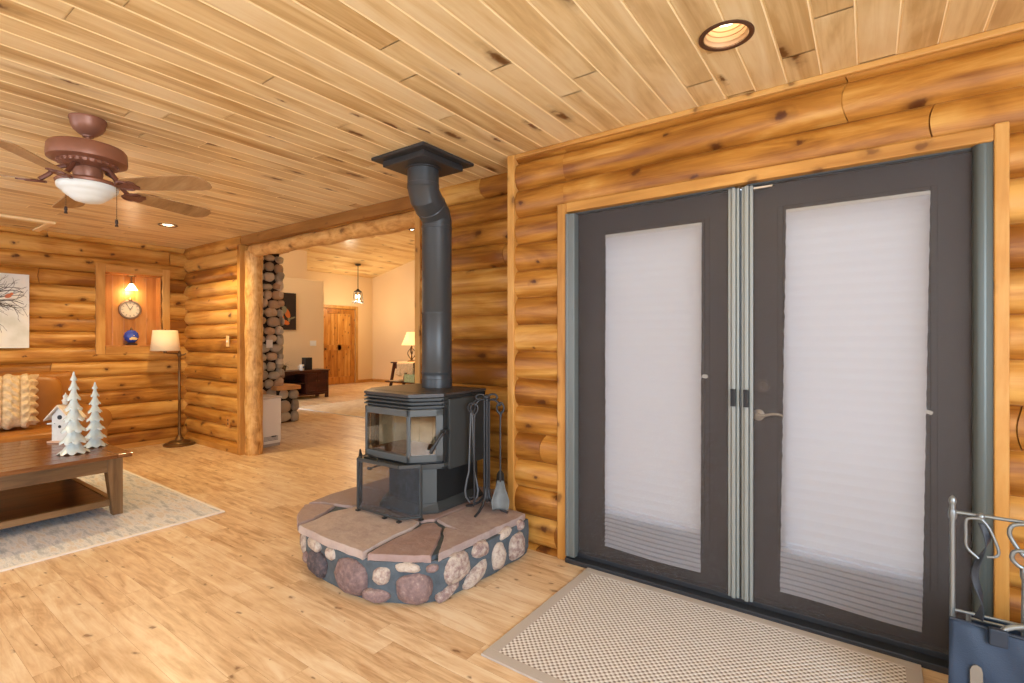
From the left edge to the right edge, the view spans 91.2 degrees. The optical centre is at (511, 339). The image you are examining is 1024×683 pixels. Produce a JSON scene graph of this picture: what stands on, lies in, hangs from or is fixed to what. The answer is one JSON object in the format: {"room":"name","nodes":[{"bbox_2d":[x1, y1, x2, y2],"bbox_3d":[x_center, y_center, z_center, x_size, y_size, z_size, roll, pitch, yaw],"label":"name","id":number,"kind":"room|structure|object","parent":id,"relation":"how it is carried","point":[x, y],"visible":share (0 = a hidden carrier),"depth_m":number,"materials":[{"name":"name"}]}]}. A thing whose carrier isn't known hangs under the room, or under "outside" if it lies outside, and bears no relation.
{"room":"log cabin living room","nodes":[
{"label":"log cabin living room","id":0,"kind":"room"},
{"bbox_2d":[0,226,188,445],"bbox_3d":[-5.924,0.067,4.075,0.191,2.437,5.960,0,0,35],"label":"wall","id":1,"kind":"structure","parent":0,"point":[140,391],"depth_m":5.62,"materials":[{"name":"brown wood"}]},
{"bbox_2d":[0,273,28,347],"bbox_3d":[-5.225,-0.290,4.876,0.041,0.756,0.776,0,0,35],"label":"picture","id":2,"kind":"object","parent":1,"relation":"attached to","point":[14,288],"visible":1,"depth_m":5.10,"materials":[{"name":"grey paper"}]},
{"bbox_2d":[94,263,169,354],"bbox_3d":[-4.492,-0.345,5.960,0.055,1.031,0.737,0,0,35],"label":"trim","id":3,"kind":"structure","parent":1,"relation":"attached to","point":[99,272],"depth_m":5.69,"materials":[{"name":"brown wood"}]},
{"bbox_2d":[105,272,160,346],"bbox_3d":[-4.544,-0.347,6.002,0.197,0.861,0.568,0,0,35],"label":"wall niche","id":4,"kind":"object","parent":1,"relation":"attached to","point":[148,293],"visible":0.63,"depth_m":6.06,"materials":[{"name":"brown wood"}]},
{"bbox_2d":[118,298,141,318],"bbox_3d":[-4.601,-0.373,6.043,0.044,0.263,0.236,0,0,35],"label":"wall clock","id":5,"kind":"object","parent":4,"relation":"attached to","point":[128,309],"visible":1,"depth_m":6.04,"materials":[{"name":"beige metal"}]},
{"bbox_2d":[123,327,138,344],"bbox_3d":[-4.560,-0.041,6.007,0.154,0.217,0.154,0,0,35],"label":"glass ornament","id":6,"kind":"object","parent":4,"relation":"in","point":[131,336],"visible":0.98,"depth_m":5.96,"materials":[{"name":"blue glass"}]},
{"bbox_2d":[125,275,136,290],"bbox_3d":[-4.562,-0.684,6.013,0.124,0.188,0.124,0,0,35],"label":"light","id":7,"kind":"object","parent":4,"relation":"hanging from","point":[131,286],"visible":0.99,"depth_m":5.99,"materials":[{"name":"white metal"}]},
{"bbox_2d":[105,264,162,353],"bbox_3d":[-4.489,-0.345,5.963,0.057,1.031,0.570,0,0,35],"label":"trim","id":8,"kind":"structure","parent":1,"relation":"attached to","point":[108,267],"depth_m":5.92,"materials":[{"name":"brown wood"}]},
{"bbox_2d":[115,436,183,448],"bbox_3d":[-5.860,1.248,4.054,0.040,0.075,5.800,0,0,35],"label":"baseboard","id":9,"kind":"structure","parent":1,"relation":"attached to","point":[166,440],"depth_m":6.04,"materials":[{"name":"brown wood"}]},
{"bbox_2d":[279,250,306,278],"bbox_3d":[-6.215,-1.665,10.576,0.200,1.100,4.010,0,0,35],"label":"wall","id":10,"kind":"structure","parent":0,"point":[294,264],"depth_m":11.91,"materials":[{"name":"brown paint"}]},
{"bbox_2d":[280,277,323,396],"bbox_3d":[-5.664,-0.043,10.196,0.180,2.655,4.030,0,0,35],"label":"wall","id":11,"kind":"structure","parent":0,"point":[309,293],"depth_m":11.40,"materials":[{"name":"brown paint"}]},
{"bbox_2d":[279,293,295,329],"bbox_3d":[-5.042,-0.620,10.876,0.036,0.810,0.760,0,0,35],"label":"wall art","id":12,"kind":"object","parent":11,"relation":"attached to","point":[289,309],"visible":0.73,"depth_m":11.05,"materials":[{"name":"black fabric"}]},
{"bbox_2d":[310,341,315,345],"bbox_3d":[-4.575,0.085,11.550,0.018,0.120,0.160,0,0,35],"label":"light switch","id":13,"kind":"object","parent":11,"relation":"attached to","point":[312,343],"visible":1,"depth_m":11.55,"materials":[{"name":"white plastic"}]},
{"bbox_2d":[307,270,371,384],"bbox_3d":[-6.320,-0.415,12.548,0.140,3.400,7.100,0,0,35],"label":"wall","id":14,"kind":"structure","parent":0,"point":[339,289],"depth_m":14.93,"materials":[{"name":"brown paint"}]},
{"bbox_2d":[324,308,354,384],"bbox_3d":[-4.933,0.199,14.366,0.090,2.148,1.050,0,0,35],"label":"door","id":15,"kind":"structure","parent":14,"relation":"in","point":[339,324],"depth_m":14.37,"materials":[{"name":"brown wood"}]},
{"bbox_2d":[324,305,357,382],"bbox_3d":[-4.926,0.157,14.361,0.027,2.257,1.240,0,0,35],"label":"trim","id":16,"kind":"structure","parent":14,"relation":"attached to","point":[325,306],"depth_m":14.80,"materials":[{"name":"brown wood"}]},
{"bbox_2d":[358,379,372,382],"bbox_3d":[-6.286,1.240,12.463,0.015,0.090,7.000,0,0,35],"label":"baseboard","id":17,"kind":"structure","parent":14,"relation":"attached to","point":[361,380],"depth_m":15.09,"materials":[{"name":"brown wood"}]},
{"bbox_2d":[183,173,506,491],"bbox_3d":[-2.057,-1.315,4.953,6.100,5.200,0.121,0,0,35],"label":"wall","id":18,"kind":"structure","parent":0,"point":[478,208],"depth_m":3.72,"materials":[{"name":"brown wood"}]},
{"bbox_2d":[184,436,236,453],"bbox_3d":[-3.599,1.255,6.007,1.365,0.060,0.055,0,0,35],"label":"baseboard","id":19,"kind":"structure","parent":18,"relation":"attached to","point":[198,441],"depth_m":5.91,"materials":[{"name":"brown wood"}]},
{"bbox_2d":[226,336,228,346],"bbox_3d":[-3.251,0.020,5.724,0.072,0.125,0.018,0,0,35],"label":"light switch","id":20,"kind":"object","parent":18,"relation":"attached to","point":[227,337],"visible":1,"depth_m":5.72,"materials":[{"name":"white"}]},
{"bbox_2d":[226,416,229,426],"bbox_3d":[-3.240,0.940,5.722,0.075,0.120,0.008,0,0,35],"label":"wall outlet","id":21,"kind":"object","parent":18,"relation":"attached to","point":[227,417],"visible":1,"depth_m":5.72,"materials":[{"name":"orange"}]},
{"bbox_2d":[237,245,248,454],"bbox_3d":[-2.985,0.117,5.639,0.063,2.335,0.180,0,0,35],"label":"trim","id":22,"kind":"structure","parent":18,"relation":"attached to","point":[241,249],"depth_m":5.57,"materials":[{"name":"brown wood"}]},
{"bbox_2d":[240,196,413,245],"bbox_3d":[-1.858,-1.101,4.818,2.820,0.101,0.110,0,0,35],"label":"trim","id":23,"kind":"structure","parent":18,"relation":"attached to","point":[402,204],"depth_m":4.60,"materials":[{"name":"brown wood"}]},
{"bbox_2d":[248,210,414,256],"bbox_3d":[-1.795,-0.990,4.841,2.704,0.161,0.152,0,0,35],"label":"header","id":24,"kind":"object","parent":18,"relation":"attached to","point":[404,221],"visible":0.89,"depth_m":4.64,"materials":[{"name":"brown wood"}]},
{"bbox_2d":[415,211,421,383],"bbox_3d":[-0.695,0.117,4.010,0.057,2.335,0.175,0,0,35],"label":"trim","id":25,"kind":"structure","parent":18,"relation":"attached to","point":[418,230],"depth_m":3.94,"materials":[{"name":"brown wood"}]},
{"bbox_2d":[298,229,414,277],"bbox_3d":[-2.090,-3.017,9.472,10.600,2.353,7.400,0,0,35],"label":"vault","id":26,"kind":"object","parent":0,"point":[377,255],"visible":0.09,"depth_m":13.12,"materials":[{"name":"brown wood"}]},
{"bbox_2d":[352,264,363,303],"bbox_3d":[-4.234,-1.522,13.787,0.322,1.080,0.288,0,0,35],"label":"pendant lantern","id":27,"kind":"object","parent":26,"relation":"hanging from","point":[357,290],"visible":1,"depth_m":13.75,"materials":[{"name":"grey metal"}]},
{"bbox_2d":[354,294,360,301],"bbox_3d":[-4.207,-1.130,13.769,0.210,0.220,0.241,0,0,35],"label":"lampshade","id":28,"kind":"object","parent":27,"relation":"on","point":[359,295],"depth_m":13.75,"materials":[{"name":"glass"}]},
{"bbox_2d":[372,260,414,379],"bbox_3d":[-0.024,-1.490,12.371,10.400,5.550,0.120,0,0,35],"label":"wall","id":29,"kind":"structure","parent":0,"point":[393,291],"depth_m":14.79,"materials":[{"name":"beige paint"}]},
{"bbox_2d":[373,379,406,383],"bbox_3d":[-0.080,1.240,12.328,10.240,0.090,0.015,0,0,35],"label":"baseboard","id":30,"kind":"structure","parent":29,"relation":"attached to","point":[374,380],"depth_m":15.05,"materials":[{"name":"brown wood"}]},
{"bbox_2d":[0,382,947,682],"bbox_3d":[-2.350,1.345,6.157,18.024,0.120,13.700,0,0,35],"label":"floor","id":31,"kind":"structure","parent":0,"point":[229,596],"depth_m":2.45,"materials":[{"name":"brown wood"}]},
{"bbox_2d":[0,371,111,443],"bbox_3d":[-5.100,0.809,4.250,0.880,0.949,2.600,0,0,35],"label":"leather sofa","id":32,"kind":"object","parent":31,"relation":"on","point":[52,386],"visible":0.32,"depth_m":5.01,"materials":[{"name":"brown leather"}]},
{"bbox_2d":[0,373,39,429],"bbox_3d":[-4.731,0.576,4.659,0.501,0.518,0.350,0,0,-43],"label":"throw pillow","id":33,"kind":"object","parent":32,"relation":"on","point":[18,397],"visible":1,"depth_m":4.66,"materials":[{"name":"beige fabric"}]},
{"bbox_2d":[0,424,51,442],"bbox_3d":[-4.774,0.940,4.569,0.720,0.190,1.150,0,0,35],"label":"seat cushion","id":34,"kind":"object","parent":32,"relation":"on","point":[38,431],"depth_m":4.60,"materials":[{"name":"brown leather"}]},
{"bbox_2d":[0,375,62,428],"bbox_3d":[-4.982,0.625,4.718,0.246,0.555,1.150,0,0,35],"label":"cushion","id":35,"kind":"object","parent":32,"relation":"on","point":[50,387],"depth_m":5.03,"materials":[{"name":"beige fabric"}]},
{"bbox_2d":[0,469,224,571],"bbox_3d":[-3.920,1.280,3.162,2.245,0.009,3.000,0,0,35],"label":"area rug","id":36,"kind":"object","parent":31,"relation":"on","point":[148,505],"visible":0.59,"depth_m":3.48,"materials":[{"name":"white carpet"}]},
{"bbox_2d":[0,435,131,529],"bbox_3d":[-3.663,1.052,3.541,1.245,0.444,1.255,0,0,35],"label":"coffee table","id":37,"kind":"object","parent":36,"relation":"on","point":[37,484],"visible":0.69,"depth_m":3.59,"materials":[{"name":"brown wood"}]},
{"bbox_2d":[0,479,105,520],"bbox_3d":[-3.663,1.181,3.541,0.984,0.018,1.035,0,0,35],"label":"shelf","id":38,"kind":"object","parent":37,"relation":"attached to","point":[25,501],"depth_m":3.72,"materials":[{"name":"brown wood"}]},
{"bbox_2d":[43,392,86,442],"bbox_3d":[-3.635,0.629,4.083,0.210,0.399,0.164,0,0,-3],"label":"birdhouse","id":39,"kind":"object","parent":37,"relation":"on","point":[57,414],"visible":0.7,"depth_m":4.03,"materials":[{"name":"beige wood"}]},
{"bbox_2d":[56,372,89,455],"bbox_3d":[-3.204,0.531,3.665,0.188,0.595,0.190,0,0,35],"label":"tree","id":40,"kind":"object","parent":37,"relation":"on","point":[73,439],"visible":1,"depth_m":3.63,"materials":[{"name":"white ceramic"}]},
{"bbox_2d":[84,382,107,447],"bbox_3d":[-3.241,0.579,3.895,0.158,0.500,0.157,0,0,35],"label":"tree","id":41,"kind":"object","parent":37,"relation":"on","point":[95,435],"visible":0.99,"depth_m":3.87,"materials":[{"name":"white ceramic"}]},
{"bbox_2d":[150,329,195,447],"bbox_3d":[-4.093,0.580,6.059,0.336,1.409,0.470,0,0,35],"label":"floor lamp","id":42,"kind":"object","parent":31,"relation":"on","point":[165,340],"visible":1,"depth_m":5.97,"materials":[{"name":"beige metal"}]},
{"bbox_2d":[244,250,262,455],"bbox_3d":[-2.900,0.150,5.634,0.194,2.275,0.190,0,0,35],"label":"pillar","id":43,"kind":"structure","parent":31,"relation":"on","point":[253,292],"depth_m":5.56,"materials":[{"name":"brown wood"}]},
{"bbox_2d":[263,394,281,447],"bbox_3d":[-3.043,0.985,6.075,0.352,0.596,0.342,0,0,35],"label":"heater","id":44,"kind":"object","parent":31,"relation":"on","point":[271,403],"visible":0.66,"depth_m":6.02,"materials":[{"name":"white metal"}]},
{"bbox_2d":[264,435,277,441],"bbox_3d":[-2.884,1.186,6.004,0.005,0.048,0.170,0,0,35],"label":"vent grille","id":45,"kind":"object","parent":44,"relation":"attached to","point":[267,438],"depth_m":6.00,"materials":[{"name":"brown"}]},
{"bbox_2d":[262,252,300,422],"bbox_3d":[-4.217,-0.058,7.684,1.196,2.685,1.483,0,0,35],"label":"stone fireplace","id":46,"kind":"object","parent":31,"relation":"on","point":[273,275],"visible":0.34,"depth_m":7.75,"materials":[{"name":"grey stone"}]},
{"bbox_2d":[266,340,272,347],"bbox_3d":[-3.699,0.065,7.646,0.010,0.120,0.100,0,0,35],"label":"blank cover plate","id":47,"kind":"object","parent":46,"relation":"attached to","point":[269,343],"visible":1,"depth_m":7.64,"materials":[{"name":"white plastic"}]},
{"bbox_2d":[283,369,329,396],"bbox_3d":[-4.611,0.975,10.876,0.465,0.619,1.210,0,0,35],"label":"media console","id":48,"kind":"object","parent":31,"relation":"on","point":[315,382],"visible":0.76,"depth_m":10.93,"materials":[{"name":"brown wood"}]},
{"bbox_2d":[298,364,303,369],"bbox_3d":[-4.544,0.602,10.798,0.128,0.124,0.096,0,0,-25],"label":"mug","id":49,"kind":"object","parent":48,"relation":"on","point":[301,366],"visible":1,"depth_m":10.77,"materials":[{"name":"white ceramic"}]},
{"bbox_2d":[302,357,311,369],"bbox_3d":[-4.489,0.529,10.986,0.156,0.269,0.160,0,0,35],"label":"speaker","id":50,"kind":"object","parent":48,"relation":"on","point":[307,361],"visible":0.87,"depth_m":10.93},
{"bbox_2d":[306,358,311,369],"bbox_3d":[-4.428,0.530,10.942,0.006,0.246,0.140,0,0,35],"label":"grille","id":51,"kind":"object","parent":50,"relation":"attached to","point":[308,360],"depth_m":10.94,"materials":[{"name":"black plastic"}]},
{"bbox_2d":[299,399,366,417],"bbox_3d":[-2.259,1.279,9.193,3.210,0.010,1.810,0,0,35],"label":"rug","id":52,"kind":"object","parent":31,"relation":"on","point":[355,408],"visible":0.14,"depth_m":9.27,"materials":[{"name":"white carpet"}]},
{"bbox_2d":[385,361,414,385],"bbox_3d":[-2.759,0.948,13.547,1.220,0.686,0.700,0,0,35],"label":"end table","id":53,"kind":"object","parent":31,"relation":"on","point":[394,366],"visible":0.24,"depth_m":13.55,"materials":[{"name":"brown wood"}]},
{"bbox_2d":[385,379,413,383],"bbox_3d":[-2.759,1.135,13.547,1.220,0.030,0.700,0,0,35],"label":"shelf","id":54,"kind":"object","parent":53,"relation":"attached to","point":[391,382],"depth_m":13.37,"materials":[{"name":"brown wood"}]},
{"bbox_2d":[396,361,414,375],"bbox_3d":[-2.667,0.787,13.436,0.661,0.388,0.612,0,0,35],"label":"table cloth","id":55,"kind":"object","parent":53,"relation":"on","point":[403,367],"visible":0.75,"depth_m":13.20,"materials":[{"name":"beige fabric"}]},
{"bbox_2d":[402,332,414,361],"bbox_3d":[-2.700,0.196,13.492,0.534,0.793,0.534,0,0,35],"label":"table lamp","id":56,"kind":"object","parent":55,"relation":"on","point":[409,339],"visible":0.89,"depth_m":13.35,"materials":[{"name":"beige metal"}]},
{"bbox_2d":[404,368,414,382],"bbox_3d":[-2.620,0.908,13.156,0.380,0.422,0.215,0,0,35],"label":"tissue box","id":57,"kind":"object","parent":53,"relation":"on","point":[407,378],"visible":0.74,"depth_m":13.07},
{"bbox_2d":[297,477,528,604],"bbox_3d":[-0.627,1.163,3.098,1.390,0.242,1.265,0,0,35],"label":"stone hearth","id":58,"kind":"object","parent":31,"relation":"on","point":[370,557],"visible":0.84,"depth_m":2.65,"materials":[{"name":"beige stone"}]},
{"bbox_2d":[355,449,423,523],"bbox_3d":[-0.759,0.863,2.994,0.526,0.360,0.130,0,0,35],"label":"guard","id":59,"kind":"object","parent":58,"relation":"on","point":[360,458],"visible":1,"depth_m":2.93,"materials":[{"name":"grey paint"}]},
{"bbox_2d":[363,383,485,515],"bbox_3d":[-0.605,0.683,3.259,0.708,0.722,0.634,0,0,35],"label":"wood stove","id":60,"kind":"object","parent":58,"relation":"on","point":[406,424],"visible":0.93,"depth_m":3.09,"materials":[{"name":"grey paint"}]},
{"bbox_2d":[371,141,473,387],"bbox_3d":[-0.554,-0.415,3.251,0.464,1.474,0.515,0,0,35],"label":"pipe","id":61,"kind":"object","parent":60,"relation":"on","point":[423,163],"visible":1,"depth_m":3.31,"materials":[{"name":"grey metal"}]},
{"bbox_2d":[466,393,508,516],"bbox_3d":[-0.154,0.684,3.057,0.215,0.712,0.215,0,0,-20],"label":"stand","id":62,"kind":"object","parent":58,"relation":"on","point":[486,496],"visible":0.95,"depth_m":3.05,"materials":[{"name":"grey metal"}]},
{"bbox_2d":[464,402,478,502],"bbox_3d":[-0.247,0.693,3.075,0.094,0.620,0.014,0,0,0],"label":"tongs","id":63,"kind":"object","parent":62,"relation":"hanging from","point":[471,414],"visible":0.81,"depth_m":3.07,"materials":[{"name":"grey metal"}]},
{"bbox_2d":[469,403,478,506],"bbox_3d":[-0.231,0.697,3.028,0.061,0.628,0.012,0,0,3],"label":"poker","id":64,"kind":"object","parent":62,"relation":"hanging from","point":[476,412],"visible":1,"depth_m":3.02,"materials":[{"name":"grey metal"}]},
{"bbox_2d":[491,403,508,510],"bbox_3d":[-0.070,0.701,3.010,0.109,0.636,0.052,0,0,0],"label":"shovel","id":65,"kind":"object","parent":62,"relation":"hanging from","point":[500,500],"visible":1,"depth_m":3.02,"materials":[{"name":"grey metal"}]},
{"bbox_2d":[496,402,504,483],"bbox_3d":[-0.072,0.686,3.082,0.068,0.608,0.067,0,0,35],"label":"brush","id":66,"kind":"object","parent":62,"relation":"hanging from","point":[502,473],"visible":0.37,"depth_m":3.07,"materials":[{"name":"grey metal"}]},
{"bbox_2d":[481,568,923,682],"bbox_3d":[0.740,1.280,2.002,1.450,0.009,0.950,0,0,35],"label":"door mat","id":67,"kind":"object","parent":31,"relation":"on","point":[600,627],"visible":1,"depth_m":2.08,"materials":[{"name":"fabric"}]},
{"bbox_2d":[948,495,1023,631],"bbox_3d":[1.758,0.900,1.584,0.612,0.766,0.256,0,0,35],"label":"log holder","id":68,"kind":"object","parent":31,"relation":"on","point":[952,512],"visible":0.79,"depth_m":1.66,"materials":[{"name":"grey metal"}]},
{"bbox_2d":[964,513,1000,620],"bbox_3d":[1.510,0.729,1.611,0.086,0.343,0.030,0,0,35],"label":"tool","id":69,"kind":"object","parent":68,"relation":"hanging from","point":[986,530],"visible":1,"depth_m":1.61,"materials":[{"name":"grey metal"}]},
{"bbox_2d":[948,611,1023,682],"bbox_3d":[1.748,1.059,1.593,0.594,0.404,0.380,0,0,35],"label":"bag","id":70,"kind":"object","parent":68,"relation":"hanging from","point":[979,652],"visible":0.94,"depth_m":1.57,"materials":[{"name":"blue fabric"}]},
{"bbox_2d":[1007,522,1023,635],"bbox_3d":[1.591,0.871,1.556,0.082,0.608,0.042,0,0,35],"label":"looped poker","id":71,"kind":"object","parent":68,"relation":"hanging from","point":[1012,526],"visible":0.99,"depth_m":1.56,"materials":[{"name":"grey metal"}]},
{"bbox_2d":[0,0,1023,248],"bbox_3d":[-2.190,-1.262,1.407,10.000,0.220,6.150,0,0,35],"label":"ceiling","id":72,"kind":"structure","parent":0,"point":[284,108],"depth_m":2.21,"materials":[{"name":"brown wood"}]},
{"bbox_2d":[0,214,55,231],"bbox_3d":[-5.017,-1.142,4.780,0.720,0.020,0.860,0,0,35],"label":"attic hatch","id":73,"kind":"object","parent":72,"relation":"attached to","point":[5,220],"visible":0.91,"depth_m":4.92,"materials":[{"name":"brown wood"}]},
{"bbox_2d":[0,112,211,226],"bbox_3d":[-2.238,-0.870,2.657,1.247,0.562,1.268,0,0,35],"label":"ceiling fan","id":74,"kind":"object","parent":72,"relation":"hanging from","point":[88,159],"visible":1,"depth_m":2.56,"materials":[{"name":"orange metal"}]},
{"bbox_2d":[158,223,177,227],"bbox_3d":[-3.463,-1.199,5.048,0.170,0.110,0.170,0,0,35],"label":"recessed light","id":75,"kind":"object","parent":72,"relation":"in","point":[159,224],"visible":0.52,"depth_m":5.04,"materials":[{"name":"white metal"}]},
{"bbox_2d":[698,19,754,51],"bbox_3d":[0.812,-1.199,1.902,0.196,0.110,0.196,0,0,35],"label":"recessed light","id":76,"kind":"object","parent":72,"relation":"in","point":[728,33],"visible":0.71,"depth_m":1.95,"materials":[{"name":"brown metal"}]},
{"bbox_2d":[514,31,1023,622],"bbox_3d":[1.760,0.067,2.079,4.146,2.437,0.331,0,0,35],"label":"wall","id":77,"kind":"structure","parent":0,"point":[979,85],"depth_m":2.33,"materials":[{"name":"brown wood"}]},
{"bbox_2d":[507,155,517,510],"bbox_3d":[0.006,0.067,3.155,0.052,2.436,0.055,0,0,35],"label":"trim","id":78,"kind":"structure","parent":77,"relation":"attached to","point":[512,163],"depth_m":3.13,"materials":[{"name":"brown wood"}]},
{"bbox_2d":[565,187,739,597],"bbox_3d":[0.704,0.259,2.662,0.928,1.992,0.072,0,0,35],"label":"door frame","id":79,"kind":"structure","parent":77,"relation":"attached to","point":[571,220],"depth_m":2.59,"materials":[{"name":"grey metal"}]},
{"bbox_2d":[579,190,740,591],"bbox_3d":[0.739,0.252,2.733,0.940,1.973,0.061,0,0,35],"label":"door","id":80,"kind":"structure","parent":77,"relation":"in","point":[711,210],"depth_m":2.63,"materials":[{"name":"black paint"}]},
{"bbox_2d":[604,222,707,571],"bbox_3d":[0.751,0.294,2.673,0.562,1.766,0.019,0,0,35],"label":"blind","id":81,"kind":"object","parent":80,"relation":"attached to","point":[653,332],"visible":1,"depth_m":2.67,"materials":[{"name":"white fabric"}]},
{"bbox_2d":[565,549,948,674],"bbox_3d":[1.089,1.259,2.435,1.806,0.052,0.170,0,0,35],"label":"threshold","id":82,"kind":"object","parent":77,"relation":"attached to","point":[930,657],"depth_m":2.28,"materials":[{"name":"grey metal"}]},
{"bbox_2d":[515,22,1023,159],"bbox_3d":[1.657,-1.138,1.981,4.000,0.028,0.050,0,0,35],"label":"trim","id":83,"kind":"structure","parent":77,"relation":"attached to","point":[1018,27],"depth_m":2.21,"materials":[{"name":"brown wood"}]},
{"bbox_2d":[566,127,993,213],"bbox_3d":[1.081,-0.764,2.427,1.808,0.055,0.112,0,0,35],"label":"trim","id":84,"kind":"structure","parent":77,"relation":"attached to","point":[966,139],"depth_m":2.22,"materials":[{"name":"brown wood"}]},
{"bbox_2d":[557,121,1009,620],"bbox_3d":[1.073,0.242,2.432,1.911,2.085,0.113,0,0,35],"label":"trim","id":85,"kind":"structure","parent":77,"relation":"attached to","point":[1001,130],"depth_m":1.85,"materials":[{"name":"brown wood"}]},
{"bbox_2d":[741,152,971,649],"bbox_3d":[1.489,0.252,2.183,0.909,1.973,0.086,0,0,35],"label":"door","id":86,"kind":"structure","parent":77,"relation":"in","point":[948,448],"depth_m":2.03,"materials":[{"name":"black paint"}]},
{"bbox_2d":[780,190,932,631],"bbox_3d":[1.463,0.292,2.166,0.548,1.778,0.018,0,0,35],"label":"blind","id":87,"kind":"object","parent":86,"relation":"attached to","point":[855,351],"visible":1,"depth_m":2.15,"materials":[{"name":"white fabric"}]},
{"bbox_2d":[742,140,993,616],"bbox_3d":[1.454,0.247,2.143,0.876,1.985,0.062,0,0,35],"label":"door frame","id":88,"kind":"structure","parent":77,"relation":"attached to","point":[983,153],"depth_m":1.90,"materials":[{"name":"grey metal"}]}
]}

